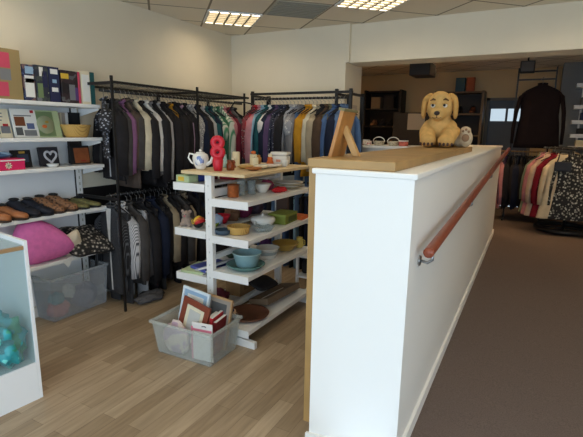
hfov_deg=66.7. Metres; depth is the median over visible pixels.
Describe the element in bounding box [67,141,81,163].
book
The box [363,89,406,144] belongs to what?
shelving
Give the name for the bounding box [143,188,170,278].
jacket
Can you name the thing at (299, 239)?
jug
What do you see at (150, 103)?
shirt
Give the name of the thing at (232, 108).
jacket
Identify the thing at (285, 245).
serving bowl
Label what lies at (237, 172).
wooden board
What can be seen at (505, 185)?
jacket
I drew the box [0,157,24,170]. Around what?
gift box
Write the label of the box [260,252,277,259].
dish
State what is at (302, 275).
shelf
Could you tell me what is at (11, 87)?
game box
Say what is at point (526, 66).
grille
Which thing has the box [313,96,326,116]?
jacket
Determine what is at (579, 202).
coat
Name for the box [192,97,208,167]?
cardigan
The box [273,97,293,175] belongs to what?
jacket
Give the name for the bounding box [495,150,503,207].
jacket
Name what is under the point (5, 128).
picture
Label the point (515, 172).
jacket
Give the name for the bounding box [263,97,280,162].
shirt
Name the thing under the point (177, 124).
jacket
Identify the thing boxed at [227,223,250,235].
bowl
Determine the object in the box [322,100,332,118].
shirt
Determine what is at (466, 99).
shelving
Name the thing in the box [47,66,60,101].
game box
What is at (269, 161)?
ornament
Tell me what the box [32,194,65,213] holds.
shoe
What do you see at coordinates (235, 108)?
shirt
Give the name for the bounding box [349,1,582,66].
beam
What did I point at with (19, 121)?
picture
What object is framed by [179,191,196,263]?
cardigan
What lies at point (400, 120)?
tall cabinet
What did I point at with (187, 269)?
book
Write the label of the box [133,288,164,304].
garment
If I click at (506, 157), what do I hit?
cardigan
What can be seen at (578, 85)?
shelving
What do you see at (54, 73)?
picture
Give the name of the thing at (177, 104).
cardigan
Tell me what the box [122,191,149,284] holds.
jacket
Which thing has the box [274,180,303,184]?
dinner plate
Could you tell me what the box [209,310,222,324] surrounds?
book
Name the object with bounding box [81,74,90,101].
picture
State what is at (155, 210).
trousers
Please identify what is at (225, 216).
bowl
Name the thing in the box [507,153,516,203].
shirt
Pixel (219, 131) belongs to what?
cardigan
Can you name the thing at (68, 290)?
ball
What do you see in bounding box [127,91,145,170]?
shirt
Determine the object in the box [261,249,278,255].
dish
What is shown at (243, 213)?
bowl
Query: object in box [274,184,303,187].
dinner plate
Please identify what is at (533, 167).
coat
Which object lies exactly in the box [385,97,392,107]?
picture
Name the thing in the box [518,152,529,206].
jacket
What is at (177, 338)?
paper bag
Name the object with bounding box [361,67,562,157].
wall
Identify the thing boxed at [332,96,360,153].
cardigan
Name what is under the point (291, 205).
trousers
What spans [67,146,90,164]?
picture
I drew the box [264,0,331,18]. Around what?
ceiling vent
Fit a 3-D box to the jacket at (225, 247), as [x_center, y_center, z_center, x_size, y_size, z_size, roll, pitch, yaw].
[-0.933,-0.029,5.229,0.134,0.873,0.544,-10,16,-43]
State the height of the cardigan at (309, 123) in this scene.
0.838 m
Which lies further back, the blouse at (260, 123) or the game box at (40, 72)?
the blouse at (260, 123)
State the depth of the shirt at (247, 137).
5.06 m
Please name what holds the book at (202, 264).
on the book at (187, 269)
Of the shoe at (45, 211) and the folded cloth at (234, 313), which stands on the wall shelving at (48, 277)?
the shoe at (45, 211)
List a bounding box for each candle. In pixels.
[232,152,239,165]
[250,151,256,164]
[251,157,257,166]
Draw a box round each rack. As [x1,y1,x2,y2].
[295,253,306,288]
[501,66,558,221]
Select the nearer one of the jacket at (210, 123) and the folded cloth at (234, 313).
the folded cloth at (234, 313)
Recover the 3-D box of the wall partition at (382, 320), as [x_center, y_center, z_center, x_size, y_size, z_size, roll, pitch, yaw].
[1.469,0.104,4.153,0.450,1.405,4.870,7,13,28]
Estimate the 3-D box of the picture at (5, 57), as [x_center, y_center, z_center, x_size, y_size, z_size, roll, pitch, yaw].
[-2.010,-1.008,3.088,0.002,0.297,0.104,7,13,28]
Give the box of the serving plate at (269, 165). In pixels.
[256,164,281,167]
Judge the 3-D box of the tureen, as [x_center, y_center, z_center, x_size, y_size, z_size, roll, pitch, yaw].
[-0.233,0.010,3.617,0.203,0.106,0.203,-2,12,-16]
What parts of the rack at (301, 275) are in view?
leg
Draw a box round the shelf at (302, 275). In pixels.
[296,272,306,278]
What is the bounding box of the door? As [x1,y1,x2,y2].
[482,97,529,205]
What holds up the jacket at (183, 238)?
hanging from the rail at (101, 194)
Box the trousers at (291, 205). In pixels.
[289,196,294,267]
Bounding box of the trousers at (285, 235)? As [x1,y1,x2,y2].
[282,230,288,266]
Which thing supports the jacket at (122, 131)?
hanging from the rail at (101, 194)
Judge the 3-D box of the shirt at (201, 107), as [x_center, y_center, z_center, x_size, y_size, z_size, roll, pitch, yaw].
[-1.009,-0.924,4.874,0.508,0.780,0.128,9,14,35]
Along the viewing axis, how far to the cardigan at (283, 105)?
4.91 m
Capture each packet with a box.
[176,174,197,182]
[194,174,204,181]
[219,176,241,179]
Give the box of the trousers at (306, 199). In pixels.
[304,195,308,259]
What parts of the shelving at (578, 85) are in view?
shelf, shelf, shelf, shelf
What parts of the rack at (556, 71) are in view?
post, post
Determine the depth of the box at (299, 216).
3.92 m
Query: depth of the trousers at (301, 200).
5.06 m
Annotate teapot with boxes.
[188,149,212,169]
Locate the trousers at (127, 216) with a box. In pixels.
[111,203,133,303]
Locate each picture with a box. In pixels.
[0,52,10,95]
[0,113,10,133]
[9,150,32,167]
[13,110,37,135]
[24,66,34,96]
[35,111,56,135]
[36,147,59,166]
[38,67,47,97]
[50,69,58,91]
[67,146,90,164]
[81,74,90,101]
[178,285,210,319]
[179,295,211,349]
[188,293,203,303]
[208,293,233,350]
[211,300,226,314]
[372,98,379,107]
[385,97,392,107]
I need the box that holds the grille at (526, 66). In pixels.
[521,61,534,71]
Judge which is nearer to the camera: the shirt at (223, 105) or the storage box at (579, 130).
the shirt at (223, 105)
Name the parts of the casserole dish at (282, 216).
lid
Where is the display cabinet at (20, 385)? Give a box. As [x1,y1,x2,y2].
[0,232,42,416]
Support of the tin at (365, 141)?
on the countertop
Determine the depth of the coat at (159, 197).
4.37 m
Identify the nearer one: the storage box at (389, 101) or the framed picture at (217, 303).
the framed picture at (217, 303)
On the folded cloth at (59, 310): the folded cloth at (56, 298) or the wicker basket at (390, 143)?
the folded cloth at (56, 298)
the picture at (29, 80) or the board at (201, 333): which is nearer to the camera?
the board at (201, 333)
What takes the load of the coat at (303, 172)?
hanging from the rail at (338, 94)
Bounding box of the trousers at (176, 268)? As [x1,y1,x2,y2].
[169,190,181,282]
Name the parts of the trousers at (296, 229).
trouser leg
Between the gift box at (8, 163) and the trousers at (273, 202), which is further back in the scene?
the trousers at (273, 202)
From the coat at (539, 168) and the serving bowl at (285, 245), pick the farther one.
the coat at (539, 168)
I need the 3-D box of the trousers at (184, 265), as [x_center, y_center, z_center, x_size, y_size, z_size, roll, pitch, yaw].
[-1.197,0.202,4.779,0.384,1.155,0.053,11,15,40]
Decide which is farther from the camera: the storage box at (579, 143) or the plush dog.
the storage box at (579, 143)
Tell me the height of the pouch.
0.048 m
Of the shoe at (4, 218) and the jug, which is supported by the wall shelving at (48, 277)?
the shoe at (4, 218)
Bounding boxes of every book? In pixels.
[58,113,67,136]
[67,112,79,124]
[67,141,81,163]
[75,71,90,103]
[89,72,95,104]
[181,261,205,274]
[190,259,225,272]
[195,258,233,270]
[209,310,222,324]
[213,314,226,355]
[276,197,288,210]
[455,77,465,91]
[466,77,475,90]
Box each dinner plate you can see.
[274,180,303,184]
[274,182,302,185]
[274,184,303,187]
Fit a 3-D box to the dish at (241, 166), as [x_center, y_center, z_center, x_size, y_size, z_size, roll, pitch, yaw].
[-0.362,-0.404,3.494,0.112,0.022,0.168,7,13,28]
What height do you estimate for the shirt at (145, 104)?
0.738 m
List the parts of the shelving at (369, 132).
panel, shelf, shelf, shelf, panel, panel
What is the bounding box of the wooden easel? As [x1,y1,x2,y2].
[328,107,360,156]
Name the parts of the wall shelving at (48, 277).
shelf, shelf, shelf, shelf, shelf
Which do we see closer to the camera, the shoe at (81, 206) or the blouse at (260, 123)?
the shoe at (81, 206)
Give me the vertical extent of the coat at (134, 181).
0.861 m
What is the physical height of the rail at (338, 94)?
2.030 m
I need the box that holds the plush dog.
[419,91,472,147]
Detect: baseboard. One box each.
[34,284,109,317]
[305,229,493,436]
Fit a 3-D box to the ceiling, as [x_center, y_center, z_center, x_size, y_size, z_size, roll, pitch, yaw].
[1.349,-1.907,3.555,6.085,0.060,11.250,7,13,28]
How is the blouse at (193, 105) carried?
hanging from the rail at (101, 194)
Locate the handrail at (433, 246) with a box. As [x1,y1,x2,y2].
[417,148,510,265]
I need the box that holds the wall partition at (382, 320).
[309,148,500,436]
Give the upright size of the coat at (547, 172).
0.984 m
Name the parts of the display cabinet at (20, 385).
rail, kick panel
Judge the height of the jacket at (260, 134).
0.806 m
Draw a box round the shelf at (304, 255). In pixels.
[298,253,306,258]
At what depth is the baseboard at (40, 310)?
3.83 m
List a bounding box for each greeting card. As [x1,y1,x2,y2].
[0,109,12,137]
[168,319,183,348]
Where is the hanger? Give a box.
[227,99,254,112]
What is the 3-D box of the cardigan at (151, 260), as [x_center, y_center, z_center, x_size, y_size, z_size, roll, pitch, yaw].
[-1.462,0.129,4.276,0.129,0.824,0.502,-10,16,-43]
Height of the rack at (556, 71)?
2.400 m
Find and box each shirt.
[115,193,140,278]
[118,91,137,174]
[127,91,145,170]
[131,91,151,170]
[139,92,163,170]
[147,94,163,175]
[161,188,180,261]
[167,100,181,117]
[178,96,194,153]
[185,99,203,151]
[199,98,217,134]
[207,100,222,126]
[213,104,228,159]
[217,104,235,159]
[223,105,237,151]
[230,104,242,118]
[241,99,255,158]
[244,97,262,163]
[250,98,267,153]
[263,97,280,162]
[268,101,283,153]
[281,101,294,151]
[285,98,304,162]
[293,96,309,162]
[301,96,318,162]
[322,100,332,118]
[324,100,341,155]
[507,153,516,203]
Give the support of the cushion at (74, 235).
on the wall shelving at (48, 277)
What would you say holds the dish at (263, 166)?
on the wooden board at (237, 172)
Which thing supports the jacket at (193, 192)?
hanging from the rail at (101, 194)
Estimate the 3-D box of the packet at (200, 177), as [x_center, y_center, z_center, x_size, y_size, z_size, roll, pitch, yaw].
[-0.744,-0.323,3.479,0.140,0.050,0.092,8,13,30]
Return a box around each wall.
[0,0,232,319]
[231,24,361,223]
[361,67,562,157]
[552,62,582,154]
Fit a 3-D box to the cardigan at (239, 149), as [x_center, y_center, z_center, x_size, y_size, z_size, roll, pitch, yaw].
[-0.782,-0.969,5.292,0.526,0.849,0.129,12,16,43]
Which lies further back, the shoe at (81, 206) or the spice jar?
the shoe at (81, 206)
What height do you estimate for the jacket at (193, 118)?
0.796 m
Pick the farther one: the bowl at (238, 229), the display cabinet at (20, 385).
the bowl at (238, 229)
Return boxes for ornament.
[266,154,273,163]
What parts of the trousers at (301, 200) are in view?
trouser leg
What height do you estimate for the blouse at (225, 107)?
0.692 m
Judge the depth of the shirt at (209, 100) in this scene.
4.89 m
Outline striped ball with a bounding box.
[191,216,205,227]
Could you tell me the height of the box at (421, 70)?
0.400 m
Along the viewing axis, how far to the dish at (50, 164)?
3.47 m
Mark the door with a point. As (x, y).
(499, 112)
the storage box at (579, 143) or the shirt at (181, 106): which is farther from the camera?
the storage box at (579, 143)
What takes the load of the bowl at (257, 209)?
on the shelving at (239, 332)
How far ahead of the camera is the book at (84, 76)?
3.64 m
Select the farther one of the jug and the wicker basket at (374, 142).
the wicker basket at (374, 142)
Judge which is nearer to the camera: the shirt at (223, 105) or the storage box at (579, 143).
the shirt at (223, 105)
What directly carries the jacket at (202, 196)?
hanging from the rail at (101, 194)
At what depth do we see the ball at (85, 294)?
3.96 m
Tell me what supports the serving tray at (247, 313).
on the shelving at (239, 332)
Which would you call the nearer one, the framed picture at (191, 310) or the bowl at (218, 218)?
the framed picture at (191, 310)
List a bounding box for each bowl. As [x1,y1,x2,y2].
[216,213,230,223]
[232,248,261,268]
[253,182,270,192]
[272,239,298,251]
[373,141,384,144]
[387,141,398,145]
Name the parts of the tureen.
lid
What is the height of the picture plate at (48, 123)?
0.211 m
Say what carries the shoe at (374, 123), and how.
on the shelving at (369, 132)
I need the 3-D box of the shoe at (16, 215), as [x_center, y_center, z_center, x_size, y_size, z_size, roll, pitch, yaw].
[-2.095,-0.053,3.299,0.270,0.116,0.104,3,11,8]
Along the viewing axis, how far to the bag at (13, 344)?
2.50 m
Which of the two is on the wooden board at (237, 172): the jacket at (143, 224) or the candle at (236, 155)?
the candle at (236, 155)
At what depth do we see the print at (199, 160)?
3.31 m
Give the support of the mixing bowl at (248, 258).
in the plate at (231, 263)
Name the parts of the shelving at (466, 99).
shelf, shelf, panel, panel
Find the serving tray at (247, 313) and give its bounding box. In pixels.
[233,304,268,322]
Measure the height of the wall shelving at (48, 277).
1.720 m
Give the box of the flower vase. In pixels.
[210,135,224,170]
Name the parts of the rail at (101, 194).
post, arm, arm, post, panel, arm, post, arm, post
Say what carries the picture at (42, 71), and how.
attached to the game box at (40, 72)
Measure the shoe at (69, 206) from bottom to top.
0.143 m
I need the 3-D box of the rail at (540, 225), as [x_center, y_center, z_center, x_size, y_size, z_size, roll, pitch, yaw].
[3.977,-0.412,6.352,0.790,1.195,0.790,7,13,28]
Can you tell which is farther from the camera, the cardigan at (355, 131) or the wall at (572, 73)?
the wall at (572, 73)
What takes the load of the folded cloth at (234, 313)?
on the shelving at (239, 332)
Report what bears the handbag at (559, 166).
hanging from the coat at (567, 190)
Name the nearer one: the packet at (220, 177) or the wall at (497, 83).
the packet at (220, 177)
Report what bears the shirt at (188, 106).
hanging from the rail at (101, 194)
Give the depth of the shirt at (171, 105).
4.36 m
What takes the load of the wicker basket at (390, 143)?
on the countertop
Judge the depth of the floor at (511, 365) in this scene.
3.15 m
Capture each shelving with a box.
[0,98,106,306]
[173,172,308,349]
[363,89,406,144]
[434,90,486,145]
[568,83,582,146]
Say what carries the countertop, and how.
on the floor at (511, 365)
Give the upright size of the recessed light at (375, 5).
0.019 m
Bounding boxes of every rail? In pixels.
[69,75,248,311]
[250,88,364,223]
[533,147,582,235]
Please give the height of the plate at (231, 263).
0.040 m
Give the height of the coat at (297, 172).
1.455 m
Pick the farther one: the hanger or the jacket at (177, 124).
the hanger
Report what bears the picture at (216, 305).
attached to the framed picture at (217, 303)
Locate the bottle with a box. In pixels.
[223,154,226,167]
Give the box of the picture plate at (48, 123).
[34,110,62,137]
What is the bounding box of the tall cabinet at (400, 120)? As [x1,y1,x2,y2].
[392,112,428,145]
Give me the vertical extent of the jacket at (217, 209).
0.894 m
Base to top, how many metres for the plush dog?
0.462 m
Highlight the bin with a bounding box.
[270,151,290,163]
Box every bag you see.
[0,310,27,368]
[163,320,189,353]
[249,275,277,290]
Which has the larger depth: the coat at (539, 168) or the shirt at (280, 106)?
the coat at (539, 168)
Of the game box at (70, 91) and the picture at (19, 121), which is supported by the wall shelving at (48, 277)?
the game box at (70, 91)
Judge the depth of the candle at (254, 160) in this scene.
3.68 m
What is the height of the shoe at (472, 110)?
0.152 m
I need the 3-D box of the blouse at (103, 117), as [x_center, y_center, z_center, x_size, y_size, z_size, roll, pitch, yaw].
[-1.605,-0.816,3.793,0.122,0.585,0.392,-5,13,-28]
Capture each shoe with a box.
[0,203,28,220]
[0,212,11,222]
[5,198,40,217]
[20,197,53,215]
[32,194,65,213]
[45,193,77,211]
[63,198,89,209]
[70,196,100,207]
[370,119,376,125]
[469,106,475,112]
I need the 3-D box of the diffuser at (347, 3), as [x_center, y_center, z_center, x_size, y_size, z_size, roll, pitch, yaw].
[0.748,-1.973,4.000,0.512,0.003,0.512,-2,12,-16]
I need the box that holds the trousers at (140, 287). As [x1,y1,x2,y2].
[129,191,147,293]
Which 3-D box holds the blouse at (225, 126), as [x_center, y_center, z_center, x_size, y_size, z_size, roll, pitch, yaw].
[-0.911,-0.985,5.043,0.480,0.723,0.122,9,14,34]
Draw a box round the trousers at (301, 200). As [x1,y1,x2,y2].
[299,193,306,269]
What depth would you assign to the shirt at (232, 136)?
5.03 m
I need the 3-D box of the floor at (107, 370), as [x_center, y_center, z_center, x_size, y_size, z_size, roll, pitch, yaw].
[-1.086,1.100,2.764,2.910,0.080,6.550,7,13,28]
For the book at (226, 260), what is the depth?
3.46 m
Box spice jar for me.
[226,160,233,170]
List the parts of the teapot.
spout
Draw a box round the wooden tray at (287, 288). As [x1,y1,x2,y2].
[249,282,299,304]
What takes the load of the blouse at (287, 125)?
hanging from the rail at (338, 94)
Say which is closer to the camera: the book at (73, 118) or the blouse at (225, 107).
the book at (73, 118)
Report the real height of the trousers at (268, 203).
1.155 m
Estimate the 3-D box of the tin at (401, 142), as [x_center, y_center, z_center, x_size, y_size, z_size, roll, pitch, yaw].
[1.263,-0.849,4.997,0.108,0.062,0.108,7,13,28]
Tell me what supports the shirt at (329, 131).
hanging from the rail at (338, 94)
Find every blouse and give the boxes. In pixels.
[94,89,111,158]
[190,97,204,135]
[211,99,228,140]
[220,100,237,136]
[245,98,260,127]
[257,98,271,132]
[283,97,298,135]
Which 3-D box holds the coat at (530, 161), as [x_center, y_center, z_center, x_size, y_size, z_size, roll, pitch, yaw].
[3.671,-0.566,6.511,0.530,0.984,0.177,8,13,30]
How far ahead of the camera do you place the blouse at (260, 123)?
5.00 m
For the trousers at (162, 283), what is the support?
hanging from the rail at (101, 194)
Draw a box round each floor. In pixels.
[0,265,308,436]
[410,205,582,436]
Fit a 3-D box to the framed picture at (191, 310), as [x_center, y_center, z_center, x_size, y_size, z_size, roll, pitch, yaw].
[-0.708,0.757,3.163,0.311,0.391,0.066,8,13,30]
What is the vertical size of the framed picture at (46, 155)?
0.152 m
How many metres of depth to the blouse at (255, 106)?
5.13 m
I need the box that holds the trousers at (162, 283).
[153,187,166,289]
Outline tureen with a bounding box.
[251,213,274,227]
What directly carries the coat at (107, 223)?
hanging from the rail at (101, 194)
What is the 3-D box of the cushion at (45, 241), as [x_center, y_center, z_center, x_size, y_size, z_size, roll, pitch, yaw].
[-1.967,0.169,3.527,0.178,0.354,0.478,9,14,33]
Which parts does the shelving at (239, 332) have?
shelf, shelf, shelf, shelf, cross rail, cross rail, cross rail, shelf, shelf, shelf, shelf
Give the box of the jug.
[296,236,304,247]
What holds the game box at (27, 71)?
on the wall shelving at (48, 277)
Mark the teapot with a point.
(200, 159)
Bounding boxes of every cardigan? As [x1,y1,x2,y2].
[99,91,132,178]
[137,190,153,276]
[153,93,174,182]
[173,96,193,168]
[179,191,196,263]
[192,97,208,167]
[202,98,221,136]
[225,102,241,163]
[253,97,269,154]
[271,97,287,151]
[305,96,321,171]
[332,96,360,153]
[497,155,507,203]
[516,150,524,206]
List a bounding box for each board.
[9,108,39,137]
[181,162,308,177]
[191,321,212,362]
[308,146,471,171]
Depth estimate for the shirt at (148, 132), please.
3.96 m
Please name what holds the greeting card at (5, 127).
on the wall shelving at (48, 277)
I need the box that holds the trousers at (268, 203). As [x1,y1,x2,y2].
[267,201,271,240]
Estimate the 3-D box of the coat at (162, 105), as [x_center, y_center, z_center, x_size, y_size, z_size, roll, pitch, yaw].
[-1.290,-0.790,4.378,0.426,0.857,0.123,9,14,34]
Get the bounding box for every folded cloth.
[46,300,69,317]
[47,291,64,304]
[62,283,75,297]
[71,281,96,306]
[206,288,229,298]
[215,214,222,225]
[224,208,239,220]
[231,308,238,322]
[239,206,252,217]
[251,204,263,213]
[259,239,270,244]
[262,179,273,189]
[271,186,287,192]
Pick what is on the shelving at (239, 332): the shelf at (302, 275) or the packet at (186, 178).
the packet at (186, 178)
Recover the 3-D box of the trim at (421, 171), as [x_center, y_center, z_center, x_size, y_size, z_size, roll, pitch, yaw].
[1.480,-0.597,4.013,0.479,0.025,4.898,7,13,28]
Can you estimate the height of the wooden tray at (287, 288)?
0.102 m
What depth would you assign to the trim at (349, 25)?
4.94 m
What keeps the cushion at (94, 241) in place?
on the wall shelving at (48, 277)
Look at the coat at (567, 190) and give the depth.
6.00 m
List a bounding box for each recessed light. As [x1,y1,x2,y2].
[203,9,262,26]
[334,0,408,11]
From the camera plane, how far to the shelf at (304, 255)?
4.22 m
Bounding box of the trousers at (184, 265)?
[173,196,189,273]
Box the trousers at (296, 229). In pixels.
[293,195,304,268]
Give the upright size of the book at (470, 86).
0.250 m
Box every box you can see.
[0,47,23,99]
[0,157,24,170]
[20,64,36,100]
[33,64,49,101]
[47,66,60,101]
[58,70,81,103]
[226,281,254,296]
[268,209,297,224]
[297,213,307,219]
[371,97,382,108]
[384,96,396,108]
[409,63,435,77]
[574,140,582,146]
[576,128,582,133]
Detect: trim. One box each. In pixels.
[303,167,315,421]
[312,145,502,179]
[345,23,351,62]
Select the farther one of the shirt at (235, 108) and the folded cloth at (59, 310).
the shirt at (235, 108)
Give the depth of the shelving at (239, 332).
3.38 m
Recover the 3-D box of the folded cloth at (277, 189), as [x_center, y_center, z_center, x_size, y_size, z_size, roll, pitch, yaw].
[-0.096,-0.241,3.622,0.117,0.046,0.170,7,13,28]
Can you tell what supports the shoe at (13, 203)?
on the wall shelving at (48, 277)
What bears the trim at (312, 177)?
attached to the wall partition at (382, 320)
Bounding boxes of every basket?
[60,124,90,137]
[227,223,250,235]
[373,137,384,144]
[387,137,398,145]
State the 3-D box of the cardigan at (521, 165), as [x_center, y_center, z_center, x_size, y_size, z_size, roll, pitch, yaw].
[3.733,-0.654,7.195,0.129,0.902,0.556,9,14,33]
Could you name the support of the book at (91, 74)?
on the wall shelving at (48, 277)
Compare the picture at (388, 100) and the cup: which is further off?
the picture at (388, 100)
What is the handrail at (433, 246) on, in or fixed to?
attached to the wall partition at (382, 320)
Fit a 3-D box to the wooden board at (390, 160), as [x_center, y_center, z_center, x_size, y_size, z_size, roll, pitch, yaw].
[0.858,-0.445,3.036,0.412,0.042,2.500,7,13,28]
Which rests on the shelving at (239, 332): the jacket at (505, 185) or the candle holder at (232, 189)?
the candle holder at (232, 189)
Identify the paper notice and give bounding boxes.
[407,114,424,129]
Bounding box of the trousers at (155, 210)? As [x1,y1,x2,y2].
[143,189,158,289]
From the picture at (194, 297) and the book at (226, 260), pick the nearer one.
the picture at (194, 297)
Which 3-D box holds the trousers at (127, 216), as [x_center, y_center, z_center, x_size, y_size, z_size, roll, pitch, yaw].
[-1.587,0.335,4.083,0.384,1.155,0.053,8,13,30]
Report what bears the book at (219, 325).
in the crate
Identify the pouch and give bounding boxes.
[0,152,11,157]
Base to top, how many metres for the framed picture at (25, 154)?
0.134 m
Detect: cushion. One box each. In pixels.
[13,221,73,264]
[58,224,114,256]
[66,229,81,255]
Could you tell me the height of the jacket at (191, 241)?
0.836 m
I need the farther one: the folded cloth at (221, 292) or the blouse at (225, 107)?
the blouse at (225, 107)
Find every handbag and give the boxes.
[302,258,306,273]
[554,152,571,171]
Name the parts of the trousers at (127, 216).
trouser leg, trouser leg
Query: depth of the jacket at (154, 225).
4.14 m
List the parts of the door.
pane, frame, pane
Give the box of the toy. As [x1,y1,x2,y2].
[180,209,191,226]
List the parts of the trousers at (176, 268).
trouser leg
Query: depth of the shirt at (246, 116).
5.11 m
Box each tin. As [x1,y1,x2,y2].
[363,139,371,144]
[399,140,407,145]
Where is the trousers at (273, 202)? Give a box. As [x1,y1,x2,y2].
[271,200,274,243]
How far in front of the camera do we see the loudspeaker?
6.66 m
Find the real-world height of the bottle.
0.104 m
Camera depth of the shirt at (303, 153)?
4.75 m
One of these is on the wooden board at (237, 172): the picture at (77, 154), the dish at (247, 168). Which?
the dish at (247, 168)
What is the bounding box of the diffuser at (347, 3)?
[344,0,401,7]
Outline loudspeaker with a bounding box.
[520,57,535,73]
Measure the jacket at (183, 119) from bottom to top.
0.842 m
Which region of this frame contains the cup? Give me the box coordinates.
[281,160,288,166]
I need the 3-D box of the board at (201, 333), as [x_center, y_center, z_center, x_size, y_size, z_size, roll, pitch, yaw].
[-0.617,0.853,3.061,0.189,0.274,0.028,6,13,25]
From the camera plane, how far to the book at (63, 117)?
3.72 m
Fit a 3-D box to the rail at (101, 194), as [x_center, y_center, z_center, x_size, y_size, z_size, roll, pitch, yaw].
[-1.152,-0.371,4.800,0.555,2.000,2.243,7,13,28]
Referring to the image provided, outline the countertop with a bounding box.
[362,144,415,151]
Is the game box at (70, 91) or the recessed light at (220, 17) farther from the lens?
the recessed light at (220, 17)
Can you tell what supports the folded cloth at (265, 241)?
on the shelving at (239, 332)
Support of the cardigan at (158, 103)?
hanging from the rail at (101, 194)
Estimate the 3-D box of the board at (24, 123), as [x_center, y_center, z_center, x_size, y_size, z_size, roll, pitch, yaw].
[-2.033,-0.725,3.373,0.056,0.214,0.190,7,13,28]
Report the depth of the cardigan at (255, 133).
5.05 m
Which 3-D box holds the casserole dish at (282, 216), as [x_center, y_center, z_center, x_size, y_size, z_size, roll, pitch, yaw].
[-0.073,-0.014,3.803,0.164,0.084,0.244,6,12,24]
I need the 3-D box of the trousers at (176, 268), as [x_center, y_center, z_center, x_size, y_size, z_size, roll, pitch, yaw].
[-1.259,0.223,4.669,0.053,1.155,0.384,-10,16,-43]
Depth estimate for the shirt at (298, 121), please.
4.78 m
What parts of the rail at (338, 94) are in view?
post, post, post, post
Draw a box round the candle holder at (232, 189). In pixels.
[227,184,238,197]
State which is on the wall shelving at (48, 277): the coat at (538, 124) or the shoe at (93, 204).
the shoe at (93, 204)
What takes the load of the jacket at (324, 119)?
hanging from the rail at (338, 94)
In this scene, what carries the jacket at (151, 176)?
hanging from the rail at (101, 194)
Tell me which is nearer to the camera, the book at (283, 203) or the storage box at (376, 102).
the book at (283, 203)
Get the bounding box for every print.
[195,156,203,165]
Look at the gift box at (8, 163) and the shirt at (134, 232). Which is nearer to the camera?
the gift box at (8, 163)
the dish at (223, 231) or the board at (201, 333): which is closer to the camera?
the board at (201, 333)
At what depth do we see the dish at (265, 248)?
3.72 m
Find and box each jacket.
[92,89,128,180]
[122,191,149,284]
[132,190,161,284]
[137,92,160,183]
[143,93,171,187]
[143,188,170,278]
[162,94,184,174]
[164,190,186,267]
[166,95,190,169]
[171,190,195,264]
[180,96,198,168]
[183,190,205,261]
[191,191,206,260]
[194,101,214,166]
[197,192,204,202]
[202,192,223,251]
[204,99,222,136]
[215,186,227,248]
[228,101,244,163]
[258,97,276,162]
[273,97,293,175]
[311,96,329,157]
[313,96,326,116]
[320,104,354,156]
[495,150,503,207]
[501,150,511,208]
[509,155,520,209]
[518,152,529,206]
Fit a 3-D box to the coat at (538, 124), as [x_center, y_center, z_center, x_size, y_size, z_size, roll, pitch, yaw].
[3.817,-1.625,6.816,0.733,1.070,0.145,6,12,24]
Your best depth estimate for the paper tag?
3.65 m
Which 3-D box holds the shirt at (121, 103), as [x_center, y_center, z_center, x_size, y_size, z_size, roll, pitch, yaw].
[-1.524,-0.771,3.953,0.128,0.733,0.474,-10,16,-43]
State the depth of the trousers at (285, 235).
5.22 m
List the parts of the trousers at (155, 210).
trouser leg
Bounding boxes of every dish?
[46,163,58,166]
[215,227,229,235]
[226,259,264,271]
[237,165,253,168]
[245,167,261,170]
[254,165,267,168]
[256,244,279,252]
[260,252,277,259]
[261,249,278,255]
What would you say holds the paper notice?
attached to the tall cabinet at (400, 120)
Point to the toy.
(186, 219)
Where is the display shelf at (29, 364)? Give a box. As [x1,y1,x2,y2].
[0,354,35,379]
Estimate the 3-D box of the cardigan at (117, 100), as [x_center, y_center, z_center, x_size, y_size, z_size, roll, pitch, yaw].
[-1.558,-0.742,3.893,0.465,0.768,0.129,10,14,38]
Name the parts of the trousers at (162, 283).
trouser leg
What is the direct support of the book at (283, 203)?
on the shelving at (239, 332)
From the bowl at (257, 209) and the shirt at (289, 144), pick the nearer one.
the bowl at (257, 209)
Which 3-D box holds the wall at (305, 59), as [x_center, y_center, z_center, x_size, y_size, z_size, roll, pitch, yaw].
[0.030,-0.939,5.791,1.585,2.760,0.530,7,13,28]
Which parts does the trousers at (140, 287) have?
trouser leg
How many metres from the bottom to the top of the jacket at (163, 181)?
0.885 m
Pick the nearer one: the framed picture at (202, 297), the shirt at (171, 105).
the framed picture at (202, 297)
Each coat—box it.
[94,194,130,295]
[119,92,140,187]
[155,188,173,277]
[158,94,175,182]
[293,98,308,226]
[300,96,314,176]
[510,77,565,147]
[518,146,546,211]
[520,150,547,213]
[524,150,550,215]
[529,147,558,216]
[536,148,568,218]
[547,152,582,221]
[561,154,582,220]
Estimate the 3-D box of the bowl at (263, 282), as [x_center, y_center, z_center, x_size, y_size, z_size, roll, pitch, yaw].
[-0.250,0.562,3.872,0.193,0.081,0.260,10,14,38]
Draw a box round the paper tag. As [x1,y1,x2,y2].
[63,256,72,267]
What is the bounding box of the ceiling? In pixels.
[119,0,582,75]
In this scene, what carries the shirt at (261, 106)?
hanging from the rail at (338, 94)

